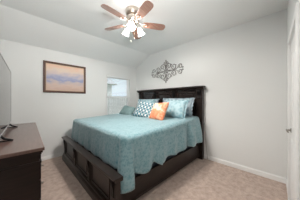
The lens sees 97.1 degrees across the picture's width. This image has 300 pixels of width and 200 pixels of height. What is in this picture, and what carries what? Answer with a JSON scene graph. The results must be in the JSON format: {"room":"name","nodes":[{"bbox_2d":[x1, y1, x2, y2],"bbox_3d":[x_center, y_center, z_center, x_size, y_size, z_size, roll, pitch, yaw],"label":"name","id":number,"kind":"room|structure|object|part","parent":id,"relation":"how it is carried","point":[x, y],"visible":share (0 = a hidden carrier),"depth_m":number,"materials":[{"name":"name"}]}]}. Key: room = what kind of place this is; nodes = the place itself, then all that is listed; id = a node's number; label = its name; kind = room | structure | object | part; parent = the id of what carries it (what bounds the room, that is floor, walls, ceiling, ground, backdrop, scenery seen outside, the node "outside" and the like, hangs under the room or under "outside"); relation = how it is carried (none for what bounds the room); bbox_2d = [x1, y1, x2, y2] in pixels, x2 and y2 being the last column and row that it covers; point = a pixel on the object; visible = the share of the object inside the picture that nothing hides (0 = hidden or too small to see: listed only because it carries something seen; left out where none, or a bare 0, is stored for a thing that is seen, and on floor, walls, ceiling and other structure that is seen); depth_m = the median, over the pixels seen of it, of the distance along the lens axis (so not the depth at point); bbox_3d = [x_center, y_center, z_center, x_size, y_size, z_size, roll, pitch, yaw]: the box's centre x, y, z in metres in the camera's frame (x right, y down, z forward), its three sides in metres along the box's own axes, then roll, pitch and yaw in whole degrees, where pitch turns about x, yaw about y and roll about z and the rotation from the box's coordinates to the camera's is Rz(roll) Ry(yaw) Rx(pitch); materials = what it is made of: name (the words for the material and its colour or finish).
{"room":"bedroom","nodes":[
{"label":"bedroom","id":0,"kind":"room"},
{"bbox_2d":[0,39,135,156],"bbox_3d":[-1.681,0.092,3.643,3.485,2.455,0.130,0,0,-45],"label":"wall","id":1,"kind":"structure","parent":0,"point":[54,114],"depth_m":3.02,"materials":[{"name":"white paint"}]},
{"bbox_2d":[41,152,63,160],"bbox_3d":[-1.635,1.278,3.587,3.211,0.085,0.014,0,0,-45],"label":"baseboard","id":2,"kind":"structure","parent":1,"relation":"attached to","point":[47,157],"depth_m":2.99,"materials":[{"name":"white paint"}]},
{"bbox_2d":[43,60,85,93],"bbox_3d":[-2.014,-0.519,3.196,0.882,0.698,0.029,0,0,-45],"label":"framed picture","id":3,"kind":"object","parent":1,"relation":"attached to","point":[57,77],"visible":1,"depth_m":3.16,"materials":[{"name":"brown wood"}]},
{"bbox_2d":[107,77,128,114],"bbox_3d":[-1.018,-0.102,4.271,0.900,1.285,0.140,0,0,-45],"label":"window","id":4,"kind":"structure","parent":1,"relation":"in","point":[127,83],"depth_m":4.54,"materials":[{"name":"white plastic"}]},
{"bbox_3d":[-1.038,0.195,4.291,0.770,0.620,0.022,0,0,-45],"label":"sash","id":5,"kind":"part","parent":4,"relation":"part of","materials":[{"name":"white plastic"}]},
{"bbox_3d":[-1.056,-0.393,4.308,0.770,0.635,0.020,0,0,-45],"label":"sash","id":6,"kind":"part","parent":4,"relation":"part of","materials":[{"name":"glass"}]},
{"bbox_2d":[107,75,129,113],"bbox_3d":[-1.008,-0.113,4.260,0.828,1.261,0.046,0,0,-45],"label":"window blind","id":7,"kind":"object","parent":4,"relation":"attached to","point":[113,77],"visible":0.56,"depth_m":4.20,"materials":[{"name":"white plastic"}]},
{"bbox_2d":[0,0,287,67],"bbox_3d":[-0.035,-1.334,1.117,4.730,0.512,6.030,0,0,-45],"label":"ceiling","id":8,"kind":"structure","parent":0,"point":[75,27],"depth_m":2.40,"materials":[{"name":"white paint"}]},
{"bbox_2d":[101,0,164,41],"bbox_3d":[-0.289,-1.188,2.104,1.026,0.503,1.045,0,0,-45],"label":"ceiling fan","id":9,"kind":"object","parent":8,"relation":"hanging from","point":[133,13],"visible":1,"depth_m":2.04,"materials":[{"name":"brown wood"}]},
{"bbox_3d":[-0.500,-1.235,1.861,0.384,0.034,0.143,0,0,-45],"label":"blade","id":10,"kind":"part","parent":9,"relation":"part of","materials":[{"name":"brown wood"}]},
{"bbox_3d":[-0.605,-1.235,2.268,0.380,0.034,0.134,0,0,22],"label":"blade","id":11,"kind":"part","parent":9,"relation":"part of","materials":[{"name":"brown wood"}]},
{"bbox_3d":[-0.405,-1.123,2.208,0.115,0.129,0.120,0,0,-45],"label":"lamp shade","id":12,"kind":"part","parent":9,"relation":"part of","materials":[{"name":"white glass"}]},
{"bbox_3d":[-0.276,-1.123,1.982,0.114,0.129,0.114,0,0,-45],"label":"lamp shade","id":13,"kind":"part","parent":9,"relation":"part of","materials":[{"name":"white glass"}]},
{"bbox_3d":[-0.251,-1.235,2.490,0.134,0.034,0.380,0,0,4],"label":"blade","id":14,"kind":"part","parent":9,"relation":"part of","materials":[{"name":"brown wood"}]},
{"bbox_3d":[-0.146,-1.123,2.208,0.120,0.129,0.115,0,0,-45],"label":"lamp shade","id":15,"kind":"part","parent":9,"relation":"part of","materials":[{"name":"white glass"}]},
{"bbox_3d":[-0.088,-1.235,1.834,0.134,0.034,0.380,0,0,-32],"label":"blade","id":16,"kind":"part","parent":9,"relation":"part of","materials":[{"name":"brown wood"}]},
{"bbox_3d":[0.069,-1.235,2.221,0.380,0.034,0.134,0,0,-14],"label":"blade","id":17,"kind":"part","parent":9,"relation":"part of","materials":[{"name":"brown wood"}]},
{"bbox_2d":[41,156,287,199],"bbox_3d":[-0.035,1.370,1.167,4.800,0.100,6.100,0,0,-45],"label":"floor","id":18,"kind":"structure","parent":0,"point":[205,179],"depth_m":2.07,"materials":[{"name":"carpet"}]},
{"bbox_2d":[0,122,44,199],"bbox_3d":[-1.685,0.870,1.718,0.374,0.900,1.800,0,0,-43],"label":"dresser","id":19,"kind":"object","parent":18,"relation":"on","point":[20,158],"visible":1,"depth_m":1.14,"materials":[{"name":"brown wood"}]},
{"bbox_2d":[0,53,17,141],"bbox_3d":[-1.786,-0.019,1.651,0.166,0.876,1.444,0,0,-43],"label":"television","id":20,"kind":"object","parent":19,"relation":"on","point":[5,73],"visible":1,"depth_m":1.53,"materials":[{"name":"black plastic"}]},
{"bbox_3d":[-1.690,0.550,1.714,0.340,0.016,1.764,0,0,-43],"label":"waist moulding","id":21,"kind":"part","parent":19,"relation":"part of","materials":[{"name":"brown wood"}]},
{"bbox_3d":[-1.689,0.465,1.715,0.353,0.034,1.776,0,0,-43],"label":"cornice","id":22,"kind":"part","parent":19,"relation":"part of","materials":[{"name":"brown wood"}]},
{"bbox_3d":[-1.284,0.816,1.510,0.018,0.168,0.834,0,0,-43],"label":"drawer","id":23,"kind":"part","parent":19,"relation":"part of","materials":[{"name":"brown wood"}]},
{"bbox_3d":[-1.284,0.644,1.510,0.018,0.152,0.834,0,0,-43],"label":"drawer","id":24,"kind":"part","parent":19,"relation":"part of","materials":[{"name":"brown wood"}]},
{"bbox_2d":[62,86,205,199],"bbox_3d":[-0.355,0.502,2.947,2.285,1.635,2.260,0,0,-45],"label":"bed","id":25,"kind":"object","parent":18,"relation":"on","point":[98,179],"visible":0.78,"depth_m":2.12,"materials":[{"name":"brown wood"}]},
{"bbox_3d":[-1.612,1.012,2.659,0.012,0.245,0.520,0,0,-45],"label":"footboard panel moulding","id":26,"kind":"part","parent":25,"relation":"part of","materials":[{"name":"brown wood"}]},
{"bbox_3d":[-1.128,1.012,2.174,0.012,0.245,0.490,0,0,-45],"label":"footboard panel moulding","id":27,"kind":"part","parent":25,"relation":"part of","materials":[{"name":"brown wood"}]},
{"bbox_3d":[-1.110,1.032,2.192,0.040,0.375,2.130,0,0,-45],"label":"footboard","id":28,"kind":"part","parent":25,"relation":"part of","materials":[{"name":"brown wood"}]},
{"bbox_3d":[-0.643,1.012,1.690,0.012,0.245,0.520,0,0,-45],"label":"footboard panel moulding","id":29,"kind":"part","parent":25,"relation":"part of","materials":[{"name":"brown wood"}]},
{"bbox_3d":[-0.381,1.014,1.458,0.067,0.311,0.110,0,0,-45],"label":"footboard post","id":30,"kind":"part","parent":25,"relation":"part of","materials":[{"name":"brown wood"}]},
{"bbox_2d":[75,141,190,175],"bbox_3d":[-0.318,0.864,2.977,1.960,0.288,1.940,0,0,-45],"label":"box spring","id":31,"kind":"object","parent":25,"relation":"on","point":[188,147],"visible":0.05,"depth_m":2.19,"materials":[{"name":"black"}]},
{"bbox_3d":[-0.322,0.594,2.970,1.855,0.248,1.965,0,0,-45],"label":"mattress","id":32,"kind":"object","parent":31,"relation":"on","visible":0},
{"bbox_2d":[71,112,201,193],"bbox_3d":[-0.347,0.695,2.938,2.062,0.690,2.279,0,0,-45],"label":"bedspread","id":33,"kind":"object","parent":32,"relation":"on","point":[130,144],"visible":0.8,"depth_m":2.00,"materials":[{"name":"teal fabric"}]},
{"bbox_2d":[119,105,135,114],"bbox_3d":[-0.628,0.297,3.656,0.478,0.284,0.231,0,0,39],"label":"throw pillow","id":34,"kind":"object","parent":33,"relation":"on","point":[127,110],"visible":0.92,"depth_m":3.58,"materials":[{"name":"teal fabric"}]},
{"bbox_2d":[132,100,154,116],"bbox_3d":[-0.132,0.232,3.148,0.599,0.451,0.269,0,0,37],"label":"throw pillow","id":35,"kind":"object","parent":33,"relation":"on","point":[143,109],"visible":0.83,"depth_m":3.08,"materials":[{"name":"fabric"}]},
{"bbox_2d":[138,99,155,102],"bbox_3d":[-0.137,0.189,3.570,0.666,0.423,0.211,0,0,42],"label":"pillow sham","id":36,"kind":"object","parent":33,"relation":"on","point":[150,100],"visible":0.23,"depth_m":3.48,"materials":[{"name":"teal fabric"}]},
{"bbox_2d":[149,102,168,119],"bbox_3d":[0.176,0.239,2.759,0.257,0.389,0.460,0,0,-37],"label":"throw pillow","id":37,"kind":"object","parent":33,"relation":"on","point":[158,112],"visible":0.95,"depth_m":2.65,"materials":[{"name":"orange fabric"}]},
{"bbox_2d":[165,99,189,118],"bbox_3d":[0.538,0.197,2.862,0.228,0.423,0.624,0,0,-38],"label":"pillow sham","id":38,"kind":"object","parent":33,"relation":"on","point":[176,108],"visible":0.74,"depth_m":2.73,"materials":[{"name":"teal fabric"}]},
{"bbox_2d":[163,98,194,116],"bbox_3d":[0.627,0.173,3.171,0.904,0.449,0.212,0,0,44],"label":"pillow sham","id":39,"kind":"object","parent":33,"relation":"on","point":[189,109],"visible":0.41,"depth_m":2.90,"materials":[{"name":"teal fabric"}]},
{"bbox_3d":[0.363,1.123,2.239,2.100,0.275,0.036,0,0,-45],"label":"rail","id":40,"kind":"part","parent":25,"relation":"part of","materials":[{"name":"brown wood"}]},
{"bbox_3d":[0.414,0.145,3.717,0.010,0.550,0.412,0,0,-45],"label":"headboard panel","id":41,"kind":"part","parent":25,"relation":"part of","materials":[{"name":"brown wood"}]},
{"bbox_3d":[0.431,0.492,3.733,0.040,1.495,2.130,0,0,-45],"label":"headboard","id":42,"kind":"part","parent":25,"relation":"part of","materials":[{"name":"brown wood"}]},
{"bbox_3d":[0.400,-0.278,3.709,0.140,0.075,2.250,0,0,-45],"label":"headboard cornice","id":43,"kind":"part","parent":25,"relation":"part of","materials":[{"name":"brown wood"}]},
{"bbox_3d":[0.875,0.145,3.244,0.026,0.650,0.490,0,0,-45],"label":"headboard panel moulding","id":44,"kind":"part","parent":25,"relation":"part of","materials":[{"name":"brown wood"}]},
{"bbox_3d":[0.881,0.145,3.250,0.010,0.550,0.390,0,0,-45],"label":"headboard panel","id":45,"kind":"part","parent":25,"relation":"part of","materials":[{"name":"brown wood"}]},
{"bbox_3d":[1.133,0.538,3.007,0.085,1.563,0.150,0,0,-45],"label":"headboard post","id":46,"kind":"part","parent":25,"relation":"part of","materials":[{"name":"brown wood"}]},
{"bbox_2d":[136,9,286,178],"bbox_3d":[0.983,-0.060,3.352,0.130,2.760,4.050,0,0,-45],"label":"wall","id":47,"kind":"structure","parent":0,"point":[242,68],"depth_m":2.52,"materials":[{"name":"white paint"}]},
{"bbox_2d":[152,60,183,82],"bbox_3d":[0.450,-0.815,3.766,0.037,0.660,1.155,0,0,-45],"label":"wall ornament","id":48,"kind":"object","parent":47,"relation":"attached to","point":[164,71],"visible":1,"depth_m":3.74,"materials":[{"name":"metal"}]},
{"bbox_2d":[204,154,285,183],"bbox_3d":[0.827,1.278,3.405,0.014,0.085,3.726,0,0,-45],"label":"baseboard","id":49,"kind":"structure","parent":47,"relation":"attached to","point":[234,165],"depth_m":2.42,"materials":[{"name":"white paint"}]},
{"bbox_2d":[287,0,299,199],"bbox_3d":[1.471,-0.060,1.255,0.130,2.760,2.150,0,0,43],"label":"wall door","id":50,"kind":"structure","parent":47,"relation":"in","point":[291,3],"depth_m":1.57,"materials":[{"name":"white paint"}]},
{"bbox_2d":[286,32,294,199],"bbox_3d":[1.536,0.303,1.421,0.092,2.014,0.744,0,0,43],"label":"door","id":51,"kind":"structure","parent":50,"relation":"in","point":[292,70],"depth_m":1.47,"materials":[{"name":"white paint"}]},
{"bbox_3d":[1.653,-0.110,1.539,0.016,0.820,0.212,0,0,43],"label":"panel","id":52,"kind":"part","parent":51,"relation":"part of","materials":[{"name":"white paint"}]},
{"bbox_3d":[1.652,0.780,1.539,0.018,0.640,0.212,0,0,43],"label":"panel","id":53,"kind":"part","parent":51,"relation":"part of","materials":[{"name":"white paint"}]},
{"bbox_3d":[1.426,-0.110,1.296,0.016,0.820,0.212,0,0,43],"label":"panel","id":54,"kind":"part","parent":51,"relation":"part of","materials":[{"name":"white paint"}]},
{"bbox_3d":[1.425,0.780,1.297,0.018,0.640,0.212,0,0,43],"label":"panel","id":55,"kind":"part","parent":51,"relation":"part of","materials":[{"name":"white paint"}]},
{"bbox_2d":[288,2,298,199],"bbox_3d":[1.577,0.260,1.382,0.148,2.120,0.940,0,0,43],"label":"door frame","id":56,"kind":"structure","parent":50,"relation":"attached to","point":[295,21],"depth_m":1.13,"materials":[{"name":"white paint"}]},
{"label":"outside","id":57,"kind":"structure","parent":0,"visible":0},
{"bbox_3d":[-8.874,1.620,18.067,37.000,0.100,29.900,0,0,-45],"label":"ground","id":58,"kind":"structure","parent":57,"visible":0},
{"bbox_2d":[107,78,117,95],"bbox_3d":[-8.839,-0.905,13.082,8.600,4.950,7.000,0,0,-45],"label":"house","id":59,"kind":"structure","parent":58,"relation":"on","point":[109,81],"depth_m":13.54,"materials":[{"name":"brick"}]},
{"bbox_2d":[108,98,126,114],"bbox_3d":[-0.396,0.710,8.980,10.140,1.720,0.060,0,0,-45],"label":"fence","id":60,"kind":"object","parent":58,"relation":"on","point":[119,102],"visible":0.03,"depth_m":7.45,"materials":[{"name":"white"}]}
]}

